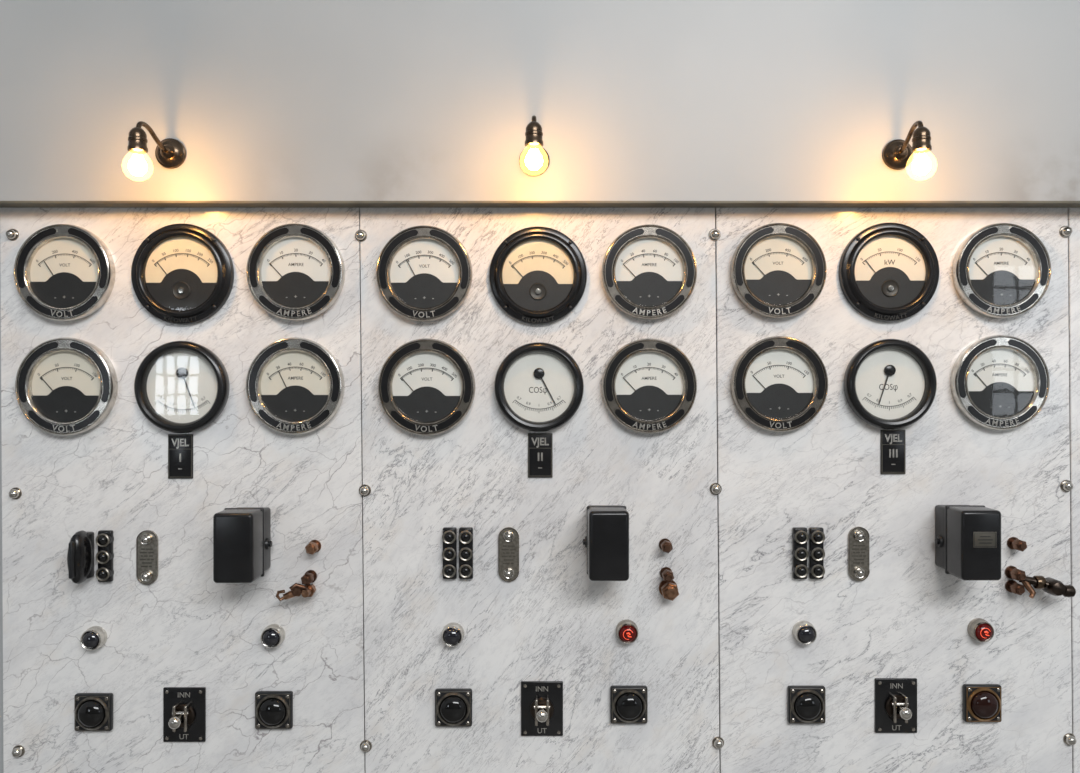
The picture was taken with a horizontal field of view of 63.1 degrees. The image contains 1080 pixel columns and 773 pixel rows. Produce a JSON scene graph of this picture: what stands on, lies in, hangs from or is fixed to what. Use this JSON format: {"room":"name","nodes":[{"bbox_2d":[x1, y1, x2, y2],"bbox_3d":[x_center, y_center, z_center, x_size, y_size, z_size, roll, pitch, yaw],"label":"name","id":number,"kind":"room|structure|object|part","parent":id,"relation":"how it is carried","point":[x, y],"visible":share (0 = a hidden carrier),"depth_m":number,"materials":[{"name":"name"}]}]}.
{"room":"control room","nodes":[
{"label":"control room","id":0,"kind":"room"},
{"bbox_2d":[0,280,3,772],"bbox_3d":[0.000,0.524,2.311,8.000,2.152,0.178,0,0,0],"label":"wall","id":1,"kind":"structure","parent":0,"point":[1,603],"depth_m":2.22,"materials":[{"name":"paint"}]},
{"bbox_2d":[0,208,365,772],"bbox_3d":[-0.894,0.296,2.168,0.913,1.535,0.108,0,0,0],"label":"marble panel","id":2,"kind":"object","parent":1,"relation":"attached to","point":[184,628],"depth_m":2.20,"materials":[{"name":"white stone"}]},
{"bbox_2d":[6,229,18,240],"bbox_3d":[-1.318,-0.379,2.191,0.030,0.030,0.019,0,0,0],"label":"bolt","id":3,"kind":"object","parent":2,"relation":"attached to","point":[12,234],"visible":1,"depth_m":2.19,"materials":[{"name":"silver metal"}]},
{"bbox_2d":[9,487,21,499],"bbox_3d":[-1.310,0.267,2.191,0.030,0.030,0.019,0,0,0],"label":"bolt","id":4,"kind":"object","parent":2,"relation":"attached to","point":[15,493],"visible":1,"depth_m":2.19,"materials":[{"name":"silver metal"}]},
{"bbox_2d":[12,745,24,756],"bbox_3d":[-1.303,0.911,2.191,0.030,0.030,0.019,0,0,0],"label":"bolt","id":5,"kind":"object","parent":2,"relation":"attached to","point":[18,750],"visible":1,"depth_m":2.19,"materials":[{"name":"silver metal"}]},
{"bbox_2d":[14,224,114,320],"bbox_3d":[-1.181,-0.282,2.186,0.241,0.241,0.030,0,0,0],"label":"meter","id":6,"kind":"object","parent":2,"relation":"attached to","point":[63,272],"visible":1,"depth_m":2.19,"materials":[{"name":"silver metal"}]},
{"bbox_2d":[15,337,117,435],"bbox_3d":[-1.176,0.000,2.185,0.244,0.244,0.030,0,0,0],"label":"meter","id":7,"kind":"object","parent":2,"relation":"attached to","point":[65,386],"visible":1,"depth_m":2.19,"materials":[{"name":"silver metal"}]},
{"bbox_3d":[-1.129,0.419,2.157,0.044,0.128,0.087,0,0,0],"label":"plug knob","id":8,"kind":"part","parent":2,"relation":"part of","materials":[{"name":"black plastic"}]},
{"bbox_3d":[-1.111,0.811,2.181,0.092,0.092,0.038,0,0,0],"label":"push button","id":9,"kind":"part","parent":2,"relation":"part of","materials":[{"name":"black plastic"}]},
{"bbox_2d":[80,626,106,649],"bbox_3d":[-1.110,0.626,2.181,0.056,0.056,0.038,0,0,0],"label":"lamp","id":10,"kind":"object","parent":2,"relation":"attached to","point":[94,637],"visible":1,"depth_m":2.17,"materials":[{"name":"black glass"}]},
{"bbox_2d":[96,530,113,581],"bbox_3d":[-1.083,0.423,2.184,0.036,0.128,0.032,0,0,0],"label":"block","id":11,"kind":"object","parent":2,"relation":"attached to","point":[105,538],"visible":1,"depth_m":2.18,"materials":[{"name":"black plastic"}]},
{"bbox_2d":[136,530,157,584],"bbox_3d":[-0.980,0.426,2.189,0.052,0.135,0.024,0,0,0],"label":"plate","id":12,"kind":"object","parent":2,"relation":"attached to","point":[147,540],"visible":1,"depth_m":2.19,"materials":[{"name":"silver metal"}]},
{"bbox_2d":[168,434,192,478],"bbox_3d":[-0.898,0.175,2.199,0.062,0.111,0.007,0,0,0],"label":"name plate","id":13,"kind":"object","parent":2,"relation":"attached to","point":[180,446],"visible":1,"depth_m":2.19,"materials":[{"name":"black plastic"}]},
{"bbox_2d":[134,341,229,432],"bbox_3d":[-0.888,0.001,2.182,0.229,0.229,0.038,0,0,0],"label":"meter","id":14,"kind":"object","parent":2,"relation":"attached to","point":[180,386],"visible":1,"depth_m":2.19,"materials":[{"name":"black glass"}]},
{"bbox_2d":[131,223,233,324],"bbox_3d":[-0.890,-0.280,2.186,0.251,0.251,0.030,0,0,0],"label":"meter","id":15,"kind":"object","parent":2,"relation":"attached to","point":[182,273],"visible":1,"depth_m":2.19,"materials":[{"name":"black metal"}]},
{"bbox_2d":[163,687,205,741],"bbox_3d":[-0.887,0.819,2.163,0.105,0.135,0.074,0,0,0],"label":"toggle switch","id":16,"kind":"object","parent":2,"relation":"attached to","point":[184,708],"visible":1,"depth_m":2.19,"materials":[{"name":"black metal"}]},
{"bbox_3d":[-0.887,0.818,2.158,0.030,0.030,0.064,0,-2,0],"label":"lever","id":17,"kind":"part","parent":16,"relation":"part of","materials":[{"name":"silver metal"}]},
{"bbox_2d":[213,507,271,582],"bbox_3d":[-0.716,0.378,2.124,0.113,0.166,0.153,0,0,0],"label":"box","id":18,"kind":"object","parent":2,"relation":"attached to","point":[242,543],"visible":1,"depth_m":2.05,"materials":[{"name":"black metal"}]},
{"bbox_2d":[261,624,284,647],"bbox_3d":[-0.665,0.621,2.181,0.056,0.056,0.038,0,0,0],"label":"lamp","id":19,"kind":"object","parent":2,"relation":"attached to","point":[273,635],"visible":1,"depth_m":2.17,"materials":[{"name":"black glass"}]},
{"bbox_3d":[-0.662,0.806,2.181,0.092,0.092,0.038,0,0,0],"label":"push button","id":20,"kind":"part","parent":2,"relation":"part of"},
{"bbox_2d":[246,223,344,320],"bbox_3d":[-0.607,-0.284,2.186,0.241,0.241,0.030,0,0,0],"label":"meter","id":21,"kind":"object","parent":2,"relation":"attached to","point":[295,271],"visible":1,"depth_m":2.19,"materials":[{"name":"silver metal"}]},
{"bbox_2d":[246,337,344,434],"bbox_3d":[-0.608,-0.001,2.186,0.241,0.241,0.030,0,0,0],"label":"meter","id":22,"kind":"object","parent":2,"relation":"attached to","point":[295,385],"visible":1,"depth_m":2.19,"materials":[{"name":"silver metal"}]},
{"bbox_2d":[276,583,315,600],"bbox_3d":[-0.598,0.499,2.164,0.089,0.046,0.072,0,0,0],"label":"clamp","id":23,"kind":"object","parent":2,"relation":"attached to","point":[297,589],"visible":0.99,"depth_m":2.14,"materials":[{"name":"orange metal"}]},
{"bbox_2d":[301,570,316,585],"bbox_3d":[-0.573,0.474,2.173,0.031,0.031,0.055,0,0,0],"label":"stud","id":24,"kind":"object","parent":2,"relation":"attached to","point":[310,576],"visible":1,"depth_m":2.16,"materials":[{"name":"brown metal"}]},
{"bbox_2d":[305,540,320,554],"bbox_3d":[-0.562,0.399,2.176,0.032,0.032,0.050,0,0,0],"label":"stud","id":25,"kind":"object","parent":2,"relation":"attached to","point":[314,546],"visible":1,"depth_m":2.16,"materials":[{"name":"brown metal"}]},
{"bbox_2d":[359,484,370,496],"bbox_3d":[-0.438,0.260,2.191,0.030,0.030,0.019,0,0,0],"label":"bolt","id":26,"kind":"object","parent":2,"relation":"attached to","point":[364,490],"visible":1,"depth_m":2.19,"materials":[{"name":"silver metal"}]},
{"bbox_2d":[360,740,371,751],"bbox_3d":[-0.435,0.899,2.191,0.030,0.030,0.019,0,0,0],"label":"bolt","id":27,"kind":"object","parent":2,"relation":"attached to","point":[365,745],"visible":1,"depth_m":2.19,"materials":[{"name":"silver metal"}]},
{"bbox_2d":[360,208,719,772],"bbox_3d":[0.000,0.296,2.192,0.900,1.535,0.059,0,0,0],"label":"marble panel","id":28,"kind":"object","parent":1,"relation":"attached to","point":[552,622],"depth_m":2.20,"materials":[{"name":"white stone"}]},
{"bbox_2d":[355,230,366,241],"bbox_3d":[-0.448,-0.377,2.191,0.030,0.030,0.019,0,0,0],"label":"bolt","id":29,"kind":"object","parent":28,"relation":"attached to","point":[360,235],"visible":1,"depth_m":2.19,"materials":[{"name":"silver metal"}]},
{"bbox_2d":[376,225,471,321],"bbox_3d":[-0.287,-0.280,2.186,0.239,0.239,0.030,0,0,0],"label":"meter","id":30,"kind":"object","parent":28,"relation":"attached to","point":[424,272],"visible":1,"depth_m":2.19,"materials":[{"name":"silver metal"}]},
{"bbox_2d":[378,338,474,435],"bbox_3d":[-0.281,0.001,2.186,0.241,0.241,0.030,0,0,0],"label":"meter","id":31,"kind":"object","parent":28,"relation":"attached to","point":[426,386],"visible":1,"depth_m":2.19,"materials":[{"name":"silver metal"}]},
{"bbox_2d":[442,527,456,578],"bbox_3d":[-0.225,0.415,2.184,0.036,0.128,0.032,0,0,0],"label":"block","id":32,"kind":"object","parent":28,"relation":"attached to","point":[449,537],"visible":1,"depth_m":2.18,"materials":[{"name":"black plastic"}]},
{"bbox_2d":[442,622,463,646],"bbox_3d":[-0.217,0.618,2.181,0.056,0.056,0.038,0,0,0],"label":"lamp","id":33,"kind":"object","parent":28,"relation":"attached to","point":[452,633],"visible":1,"depth_m":2.17,"materials":[{"name":"black glass"}]},
{"bbox_3d":[-0.215,0.800,2.181,0.092,0.092,0.038,0,0,0],"label":"push button","id":34,"kind":"part","parent":28,"relation":"part of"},
{"bbox_2d":[459,527,472,578],"bbox_3d":[-0.184,0.415,2.184,0.036,0.128,0.032,0,0,0],"label":"block","id":35,"kind":"object","parent":28,"relation":"attached to","point":[465,533],"visible":1,"depth_m":2.18,"materials":[{"name":"black plastic"}]},
{"bbox_2d":[498,527,518,581],"bbox_3d":[-0.078,0.419,2.189,0.052,0.135,0.024,0,0,0],"label":"plate","id":36,"kind":"object","parent":28,"relation":"attached to","point":[508,538],"visible":1,"depth_m":2.19,"materials":[{"name":"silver metal"}]},
{"bbox_2d":[489,226,586,324],"bbox_3d":[-0.005,-0.276,2.186,0.244,0.244,0.029,0,0,0],"label":"meter","id":37,"kind":"object","parent":28,"relation":"attached to","point":[538,274],"visible":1,"depth_m":2.19,"materials":[{"name":"black metal"}]},
{"bbox_2d":[494,342,583,431],"bbox_3d":[-0.003,0.001,2.182,0.222,0.222,0.037,0,0,0],"label":"meter","id":38,"kind":"object","parent":28,"relation":"attached to","point":[539,386],"visible":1,"depth_m":2.19,"materials":[{"name":"white glass"}]},
{"bbox_2d":[528,433,552,477],"bbox_3d":[0.001,0.172,2.199,0.062,0.111,0.007,0,0,0],"label":"name plate","id":39,"kind":"object","parent":28,"relation":"attached to","point":[540,445],"visible":1,"depth_m":2.19,"materials":[{"name":"black plastic"}]},
{"bbox_2d":[521,681,562,735],"bbox_3d":[0.005,0.804,2.163,0.105,0.135,0.074,0,0,0],"label":"toggle switch","id":40,"kind":"object","parent":28,"relation":"attached to","point":[541,701],"visible":1,"depth_m":2.19,"materials":[{"name":"black metal"}]},
{"bbox_3d":[0.005,0.802,2.158,0.030,0.030,0.064,0,-3,0],"label":"lever","id":41,"kind":"part","parent":40,"relation":"part of","materials":[{"name":"silver metal"}]},
{"bbox_2d":[583,505,628,580],"bbox_3d":[0.161,0.372,2.124,0.113,0.166,0.153,0,0,0],"label":"box","id":42,"kind":"object","parent":28,"relation":"attached to","point":[606,542],"visible":1,"depth_m":2.05,"materials":[{"name":"black metal"}]},
{"bbox_2d":[616,619,637,643],"bbox_3d":[0.217,0.610,2.180,0.056,0.056,0.041,0,0,0],"label":"lamp","id":43,"kind":"object","parent":28,"relation":"attached to","point":[626,630],"visible":1,"depth_m":2.17,"materials":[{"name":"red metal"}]},
{"bbox_3d":[0.221,0.792,2.181,0.092,0.092,0.038,0,0,0],"label":"push button","id":44,"kind":"part","parent":28,"relation":"part of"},
{"bbox_2d":[602,224,696,319],"bbox_3d":[0.271,-0.284,2.186,0.236,0.236,0.029,0,0,0],"label":"meter","id":45,"kind":"object","parent":28,"relation":"attached to","point":[649,271],"visible":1,"depth_m":2.19,"materials":[{"name":"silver metal"}]},
{"bbox_2d":[602,338,696,433],"bbox_3d":[0.271,-0.001,2.186,0.236,0.236,0.029,0,0,0],"label":"meter","id":46,"kind":"object","parent":28,"relation":"attached to","point":[649,385],"visible":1,"depth_m":2.19,"materials":[{"name":"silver metal"}]},
{"bbox_2d":[659,538,672,552],"bbox_3d":[0.312,0.395,2.176,0.031,0.031,0.050,0,0,0],"label":"stud","id":47,"kind":"object","parent":28,"relation":"attached to","point":[665,545],"visible":1,"depth_m":2.16,"materials":[{"name":"brown metal"}]},
{"bbox_2d":[660,567,673,582],"bbox_3d":[0.315,0.466,2.173,0.031,0.031,0.055,0,0,0],"label":"stud","id":48,"kind":"object","parent":28,"relation":"attached to","point":[666,573],"visible":1,"depth_m":2.15,"materials":[{"name":"brown metal"}]},
{"bbox_2d":[659,580,678,600],"bbox_3d":[0.320,0.504,2.173,0.046,0.046,0.055,0,0,0],"label":"stud","id":49,"kind":"object","parent":28,"relation":"attached to","point":[669,591],"visible":0.96,"depth_m":2.15,"materials":[{"name":"brown metal"}]},
{"bbox_2d":[715,208,1071,772],"bbox_3d":[0.886,0.296,2.192,0.892,1.535,0.059,0,0,0],"label":"marble panel","id":50,"kind":"object","parent":1,"relation":"attached to","point":[909,618],"depth_m":2.20,"materials":[{"name":"white stone"}]},
{"bbox_2d":[708,229,720,240],"bbox_3d":[0.436,-0.379,2.191,0.030,0.030,0.019,0,0,0],"label":"bolt","id":51,"kind":"object","parent":50,"relation":"attached to","point":[714,234],"visible":1,"depth_m":2.19,"materials":[{"name":"silver metal"}]},
{"bbox_2d":[709,483,721,494],"bbox_3d":[0.439,0.256,2.191,0.030,0.030,0.019,0,0,0],"label":"bolt","id":52,"kind":"object","parent":50,"relation":"attached to","point":[715,488],"visible":1,"depth_m":2.19,"materials":[{"name":"silver metal"}]},
{"bbox_2d":[712,736,723,748],"bbox_3d":[0.445,0.890,2.191,0.030,0.030,0.019,0,0,0],"label":"bolt","id":53,"kind":"object","parent":50,"relation":"attached to","point":[717,742],"visible":1,"depth_m":2.19,"materials":[{"name":"silver metal"}]},
{"bbox_2d":[730,223,826,317],"bbox_3d":[0.592,-0.287,2.186,0.236,0.236,0.029,0,0,0],"label":"meter","id":54,"kind":"object","parent":50,"relation":"attached to","point":[778,270],"visible":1,"depth_m":2.19,"materials":[{"name":"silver metal"}]},
{"bbox_2d":[730,336,827,431],"bbox_3d":[0.594,-0.006,2.186,0.239,0.239,0.030,0,0,0],"label":"meter","id":55,"kind":"object","parent":50,"relation":"attached to","point":[778,383],"visible":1,"depth_m":2.19,"materials":[{"name":"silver metal"}]},
{"bbox_2d":[792,527,808,578],"bbox_3d":[0.648,0.415,2.184,0.036,0.128,0.032,0,0,0],"label":"block","id":56,"kind":"object","parent":50,"relation":"attached to","point":[800,537],"visible":1,"depth_m":2.18,"materials":[{"name":"black plastic"}]},
{"bbox_2d":[792,620,816,644],"bbox_3d":[0.658,0.613,2.181,0.056,0.056,0.038,0,0,0],"label":"lamp","id":57,"kind":"object","parent":50,"relation":"attached to","point":[804,632],"visible":1,"depth_m":2.17,"materials":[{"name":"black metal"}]},
{"bbox_3d":[0.664,0.792,2.181,0.092,0.092,0.038,0,0,0],"label":"push button","id":58,"kind":"part","parent":50,"relation":"part of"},
{"bbox_2d":[808,527,824,578],"bbox_3d":[0.688,0.415,2.184,0.036,0.128,0.032,0,0,0],"label":"block","id":59,"kind":"object","parent":50,"relation":"attached to","point":[816,535],"visible":1,"depth_m":2.18,"materials":[{"name":"black plastic"}]},
{"bbox_2d":[848,526,869,580],"bbox_3d":[0.795,0.418,2.189,0.052,0.135,0.024,0,0,0],"label":"plate","id":60,"kind":"object","parent":50,"relation":"attached to","point":[858,537],"visible":1,"depth_m":2.19,"materials":[{"name":"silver metal"}]},
{"bbox_2d":[838,222,938,321],"bbox_3d":[0.869,-0.285,2.186,0.246,0.246,0.029,0,0,0],"label":"meter","id":61,"kind":"object","parent":50,"relation":"attached to","point":[889,271],"visible":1,"depth_m":2.19,"materials":[{"name":"black metal"}]},
{"bbox_2d":[844,339,936,428],"bbox_3d":[0.869,-0.006,2.182,0.224,0.224,0.037,0,0,0],"label":"meter","id":62,"kind":"object","parent":50,"relation":"attached to","point":[889,383],"visible":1,"depth_m":2.19,"materials":[{"name":"white glass"}]},
{"bbox_2d":[880,430,905,473],"bbox_3d":[0.882,0.164,2.199,0.062,0.111,0.007,0,0,0],"label":"name plate","id":63,"kind":"object","parent":50,"relation":"attached to","point":[892,442],"visible":1,"depth_m":2.19,"materials":[{"name":"black plastic"}]},
{"bbox_2d":[875,678,916,732],"bbox_3d":[0.888,0.796,2.163,0.105,0.135,0.074,0,0,0],"label":"toggle switch","id":64,"kind":"object","parent":50,"relation":"attached to","point":[895,698],"visible":1,"depth_m":2.19,"materials":[{"name":"black metal"}]},
{"bbox_3d":[0.888,0.795,2.158,0.030,0.030,0.064,0,-2,0],"label":"lever","id":65,"kind":"part","parent":64,"relation":"part of","materials":[{"name":"silver metal"}]},
{"bbox_2d":[935,505,1000,579],"bbox_3d":[1.030,0.371,2.123,0.113,0.166,0.155,0,0,0],"label":"box","id":66,"kind":"object","parent":50,"relation":"attached to","point":[967,537],"visible":1,"depth_m":2.05,"materials":[{"name":"black metal"}]},
{"bbox_2d":[974,533,992,546],"bbox_3d":[1.035,0.356,2.046,0.050,0.033,0.001,0,0,0],"label":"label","id":67,"kind":"object","parent":66,"relation":"attached to","point":[980,539],"depth_m":2.05,"materials":[{"name":"grey metal"}]},
{"bbox_2d":[967,618,993,641],"bbox_3d":[1.096,0.607,2.180,0.056,0.056,0.041,0,0,0],"label":"lamp","id":68,"kind":"object","parent":50,"relation":"attached to","point":[978,629],"visible":1,"depth_m":2.17,"materials":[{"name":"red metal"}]},
{"bbox_3d":[1.101,0.788,2.181,0.092,0.092,0.038,0,0,0],"label":"push button","id":69,"kind":"part","parent":50,"relation":"part of","materials":[{"name":"brown plastic"}]},
{"bbox_2d":[950,335,1049,429],"bbox_3d":[1.143,-0.010,2.186,0.236,0.236,0.029,0,0,0],"label":"meter","id":70,"kind":"object","parent":50,"relation":"attached to","point":[998,382],"visible":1,"depth_m":2.19,"materials":[{"name":"silver metal"}]},
{"bbox_2d":[952,223,1050,317],"bbox_3d":[1.147,-0.287,2.186,0.236,0.236,0.029,0,0,0],"label":"meter","id":71,"kind":"object","parent":50,"relation":"attached to","point":[1000,270],"visible":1,"depth_m":2.19,"materials":[{"name":"silver metal"}]},
{"bbox_2d":[1005,566,1025,581],"bbox_3d":[1.177,0.464,2.173,0.032,0.032,0.055,0,0,0],"label":"stud","id":72,"kind":"object","parent":50,"relation":"attached to","point":[1011,572],"visible":1,"depth_m":2.16,"materials":[{"name":"brown metal"}]},
{"bbox_2d":[1007,537,1026,551],"bbox_3d":[1.183,0.391,2.176,0.031,0.031,0.050,0,0,0],"label":"stud","id":73,"kind":"object","parent":50,"relation":"attached to","point":[1014,543],"visible":1,"depth_m":2.17,"materials":[{"name":"brown metal"}]},
{"bbox_2d":[1005,576,1075,597],"bbox_3d":[1.230,0.489,2.156,0.137,0.052,0.088,0,0,0],"label":"clamp","id":74,"kind":"object","parent":50,"relation":"attached to","point":[1012,586],"depth_m":2.14,"materials":[{"name":"brown metal"}]},
{"bbox_3d":[1.227,0.483,2.149,0.102,0.037,0.023,0,0,22],"label":"arm","id":75,"kind":"part","parent":74,"relation":"part of","materials":[{"name":"metal"}]},
{"bbox_3d":[1.236,0.489,2.146,0.120,0.052,0.055,0,0,5],"label":"tap handle","id":76,"kind":"part","parent":74,"relation":"part of","materials":[{"name":"brown metal"}]},
{"bbox_3d":[1.281,0.496,2.134,0.030,0.030,0.030,0,0,0],"label":"knob","id":77,"kind":"part","parent":74,"relation":"part of","materials":[{"name":"metal"}]},
{"bbox_2d":[1059,226,1071,237],"bbox_3d":[1.313,-0.387,2.191,0.030,0.030,0.019,0,0,0],"label":"bolt","id":78,"kind":"object","parent":50,"relation":"attached to","point":[1064,231],"visible":1,"depth_m":2.19,"materials":[{"name":"silver metal"}]},
{"bbox_2d":[1063,733,1075,744],"bbox_3d":[1.323,0.881,2.191,0.030,0.030,0.019,0,0,0],"label":"bolt","id":79,"kind":"object","parent":50,"relation":"attached to","point":[1069,738],"visible":1,"depth_m":2.19,"materials":[{"name":"silver metal"}]},
{"bbox_2d":[1068,208,1079,772],"bbox_3d":[1.766,0.296,2.211,0.888,1.535,0.022,0,0,0],"label":"marble panel","id":80,"kind":"object","parent":1,"relation":"attached to","point":[1073,213],"visible":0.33,"depth_m":2.20,"materials":[{"name":"white stone"}]},
{"bbox_2d":[1060,480,1072,491],"bbox_3d":[1.315,0.249,2.191,0.030,0.030,0.019,0,0,0],"label":"bolt","id":81,"kind":"object","parent":80,"relation":"attached to","point":[1066,485],"visible":1,"depth_m":2.19,"materials":[{"name":"silver metal"}]},
{"bbox_2d":[0,0,1079,200],"bbox_3d":[0.000,-1.226,2.183,8.000,1.548,0.076,0,0,0],"label":"wall","id":82,"kind":"structure","parent":0,"point":[265,100],"depth_m":2.15,"materials":[{"name":"paint"}]},
{"bbox_2d":[127,121,185,175],"bbox_3d":[-0.898,-0.531,2.039,0.074,0.146,0.213,0,0,0],"label":"wall lamp","id":83,"kind":"object","parent":82,"relation":"attached to","point":[170,153],"visible":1,"depth_m":2.02,"materials":[{"name":"brown metal"}]},
{"bbox_2d":[127,127,147,153],"bbox_3d":[-0.898,-0.550,1.965,0.042,0.053,0.042,0,0,0],"label":"socket","id":84,"kind":"object","parent":83,"relation":"attached to","point":[137,138],"depth_m":1.95,"materials":[{"name":"brown metal"}]},
{"bbox_3d":[-0.898,-0.581,2.039,0.011,0.039,0.157,0,0,0],"label":"arm","id":85,"kind":"part","parent":83,"relation":"part of","materials":[{"name":"brown metal"}]},
{"bbox_2d":[519,115,549,175],"bbox_3d":[-0.013,-0.542,2.039,0.074,0.142,0.213,0,0,0],"label":"wall lamp","id":86,"kind":"object","parent":82,"relation":"attached to","point":[534,160],"visible":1,"depth_m":1.96,"materials":[{"name":"glass"}]},
{"bbox_2d":[525,121,542,147],"bbox_3d":[-0.013,-0.563,1.965,0.042,0.053,0.042,0,0,0],"label":"socket","id":87,"kind":"object","parent":86,"relation":"attached to","point":[533,133],"depth_m":1.95,"materials":[{"name":"brown metal"}]},
{"bbox_3d":[-0.013,-0.579,2.040,0.011,0.069,0.159,0,0,0],"label":"arm","id":88,"kind":"part","parent":86,"relation":"part of","materials":[{"name":"brown metal"}]},
{"bbox_2d":[0,201,1079,207],"bbox_3d":[0.000,-0.450,2.171,8.000,0.005,0.058,0,0,0],"label":"trim","id":89,"kind":"structure","parent":82,"relation":"attached to","point":[3,204],"depth_m":2.16,"materials":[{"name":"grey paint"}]},
{"bbox_2d":[882,121,931,174],"bbox_3d":[0.862,-0.531,2.041,0.074,0.142,0.216,0,0,5],"label":"wall lamp","id":90,"kind":"object","parent":82,"relation":"attached to","point":[897,154],"visible":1,"depth_m":2.02,"materials":[{"name":"brown metal"}]},
{"bbox_3d":[0.860,-0.580,2.039,0.011,0.043,0.158,0,0,6],"label":"arm","id":91,"kind":"part","parent":90,"relation":"part of","materials":[{"name":"brown metal"}]},
{"bbox_2d":[911,127,931,152],"bbox_3d":[0.852,-0.552,1.966,0.042,0.053,0.042,0,0,6],"label":"socket","id":92,"kind":"object","parent":90,"relation":"attached to","point":[921,137],"depth_m":1.95,"materials":[{"name":"brown metal"}]}
]}

